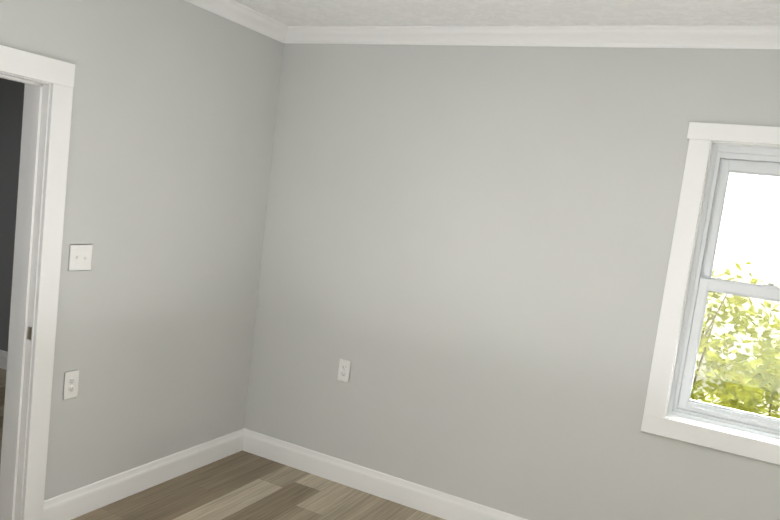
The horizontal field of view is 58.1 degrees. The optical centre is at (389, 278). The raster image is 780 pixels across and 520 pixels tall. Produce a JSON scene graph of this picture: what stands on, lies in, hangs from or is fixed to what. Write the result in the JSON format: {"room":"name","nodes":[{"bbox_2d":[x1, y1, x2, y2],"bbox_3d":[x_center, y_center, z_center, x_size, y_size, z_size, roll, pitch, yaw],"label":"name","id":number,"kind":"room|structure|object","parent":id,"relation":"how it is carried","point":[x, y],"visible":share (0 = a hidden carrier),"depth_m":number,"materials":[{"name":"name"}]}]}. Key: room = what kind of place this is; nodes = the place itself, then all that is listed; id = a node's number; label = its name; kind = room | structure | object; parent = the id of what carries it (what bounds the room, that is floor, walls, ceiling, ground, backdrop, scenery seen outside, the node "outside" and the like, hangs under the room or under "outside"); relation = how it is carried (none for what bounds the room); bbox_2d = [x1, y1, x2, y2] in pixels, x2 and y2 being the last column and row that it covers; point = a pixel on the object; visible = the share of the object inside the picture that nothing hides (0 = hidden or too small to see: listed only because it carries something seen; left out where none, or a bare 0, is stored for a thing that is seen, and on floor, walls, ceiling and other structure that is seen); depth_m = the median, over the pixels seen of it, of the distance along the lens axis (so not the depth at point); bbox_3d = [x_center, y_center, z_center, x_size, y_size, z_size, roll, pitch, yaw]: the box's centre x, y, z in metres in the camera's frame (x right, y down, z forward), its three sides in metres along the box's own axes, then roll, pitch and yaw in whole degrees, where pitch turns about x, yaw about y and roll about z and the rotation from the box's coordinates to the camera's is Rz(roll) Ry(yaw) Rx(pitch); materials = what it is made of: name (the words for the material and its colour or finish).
{"room":"empty bedroom","nodes":[
{"label":"empty bedroom","id":0,"kind":"room"},
{"bbox_2d":[0,0,283,499],"bbox_3d":[-1.814,-0.131,2.698,0.150,2.700,4.400,10,7,26],"label":"wall","id":1,"kind":"structure","parent":0,"point":[173,118],"depth_m":3.65,"materials":[{"name":"grey paint"}]},
{"bbox_2d":[0,45,74,519],"bbox_3d":[-1.810,0.135,2.801,0.194,2.155,0.965,10,7,26],"label":"door frame","id":2,"kind":"structure","parent":1,"relation":"attached to","point":[59,75],"depth_m":3.12,"materials":[{"name":"white wood"}]},
{"bbox_2d":[27,326,31,339],"bbox_3d":[-1.602,0.243,3.124,0.028,0.060,0.002,10,7,26],"label":"strike plate","id":3,"kind":"object","parent":2,"relation":"attached to","point":[29,334],"visible":1,"depth_m":3.12,"materials":[{"name":"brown metal"}]},
{"bbox_2d":[63,369,78,399],"bbox_3d":[-1.515,0.504,3.340,0.007,0.136,0.082,10,7,26],"label":"electrical outlet plate","id":4,"kind":"object","parent":1,"relation":"attached to","point":[71,381],"visible":1,"depth_m":3.34,"materials":[{"name":"white plastic"}]},
{"bbox_2d":[68,244,92,270],"bbox_3d":[-1.436,-0.097,3.270,0.017,0.124,0.125,10,7,26],"label":"switch plate","id":5,"kind":"object","parent":1,"relation":"attached to","point":[80,257],"visible":1,"depth_m":3.27,"materials":[{"name":"white plastic"}]},
{"bbox_2d":[43,428,246,519],"bbox_3d":[-1.304,1.088,3.955,0.016,0.143,1.465,10,7,26],"label":"baseboard","id":6,"kind":"structure","parent":1,"relation":"attached to","point":[75,503],"depth_m":3.82,"materials":[{"name":"white wood"}]},
{"bbox_2d":[184,0,287,42],"bbox_3d":[-1.558,-1.403,2.505,0.070,0.085,4.100,10,7,26],"label":"crown molding","id":7,"kind":"structure","parent":1,"relation":"attached to","point":[232,10],"depth_m":3.96,"materials":[{"name":"white wood"}]},
{"bbox_2d":[0,368,444,519],"bbox_3d":[-2.410,1.149,3.066,8.820,0.050,4.400,10,7,26],"label":"floor","id":8,"kind":"structure","parent":0,"point":[242,485],"depth_m":3.96,"materials":[{"name":"brown wood"}]},
{"bbox_2d":[0,43,779,519],"bbox_3d":[-1.270,-0.299,4.802,8.820,2.700,0.150,10,7,26],"label":"wall","id":9,"kind":"structure","parent":0,"point":[466,251],"depth_m":3.80,"materials":[{"name":"grey paint"}]},
{"bbox_2d":[0,350,7,369],"bbox_3d":[-2.418,0.793,5.353,2.985,0.143,0.016,10,7,26],"label":"baseboard","id":10,"kind":"structure","parent":9,"relation":"attached to","point":[3,359],"depth_m":5.69,"materials":[{"name":"white"}]},
{"bbox_2d":[337,358,350,382],"bbox_3d":[-0.277,0.556,4.244,0.082,0.136,0.007,10,7,26],"label":"outlet","id":11,"kind":"object","parent":9,"relation":"attached to","point":[344,370],"visible":1,"depth_m":4.24,"materials":[{"name":"white plastic"}]},
{"bbox_2d":[243,429,527,519],"bbox_3d":[0.641,1.346,3.804,3.660,0.143,0.016,10,7,26],"label":"baseboard","id":12,"kind":"structure","parent":9,"relation":"attached to","point":[437,503],"depth_m":4.18,"materials":[{"name":"white wood"}]},
{"bbox_2d":[288,25,779,48],"bbox_3d":[0.958,-1.201,3.488,3.510,0.085,0.070,10,7,26],"label":"crown molding","id":13,"kind":"structure","parent":9,"relation":"attached to","point":[742,37],"depth_m":3.55,"materials":[{"name":"white wood"}]},
{"bbox_2d":[641,122,779,464],"bbox_3d":[1.720,0.079,3.184,0.914,1.503,0.023,10,7,26],"label":"window frame","id":14,"kind":"structure","parent":9,"relation":"in","point":[701,136],"depth_m":3.33,"materials":[{"name":"white wood"}]},
{"bbox_2d":[664,141,779,443],"bbox_3d":[1.742,0.071,3.225,0.730,1.365,0.070,10,7,26],"label":"liner","id":15,"kind":"object","parent":9,"relation":"attached to","point":[725,429],"visible":0.39,"depth_m":3.33,"materials":[{"name":"white wood"}]},
{"bbox_2d":[667,144,779,438],"bbox_3d":[1.778,0.067,3.296,0.730,1.365,0.090,10,7,26],"label":"window unit","id":16,"kind":"structure","parent":9,"relation":"in","point":[726,161],"depth_m":3.38,"materials":[{"name":"white plastic"}]},
{"bbox_2d":[234,0,779,25],"bbox_3d":[0.052,-1.205,1.685,4.000,0.100,4.400,10,7,26],"label":"ceiling","id":17,"kind":"structure","parent":0,"point":[516,12],"depth_m":3.37,"materials":[{"name":"white paint"}]},
{"label":"outside","id":18,"kind":"structure","parent":0,"visible":0},
{"bbox_2d":[690,265,779,418],"bbox_3d":[21.992,1.631,30.015,42.000,0.100,65.750,10,7,26],"label":"ground","id":19,"kind":"structure","parent":18,"point":[746,279],"depth_m":19.80,"materials":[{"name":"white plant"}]},
{"bbox_2d":[690,261,779,414],"bbox_3d":[2.061,0.796,5.799,2.146,2.092,1.964,10,7,26],"label":"tree","id":20,"kind":"object","parent":19,"relation":"on","point":[745,398],"depth_m":5.32,"materials":[{"name":"green plant"}]},
{"bbox_2d":[712,326,779,418],"bbox_3d":[3.888,1.196,6.412,1.885,1.615,1.688,10,7,26],"label":"bush","id":21,"kind":"object","parent":19,"relation":"on","point":[774,408],"depth_m":6.45,"materials":[{"name":"green plant"}]}
]}

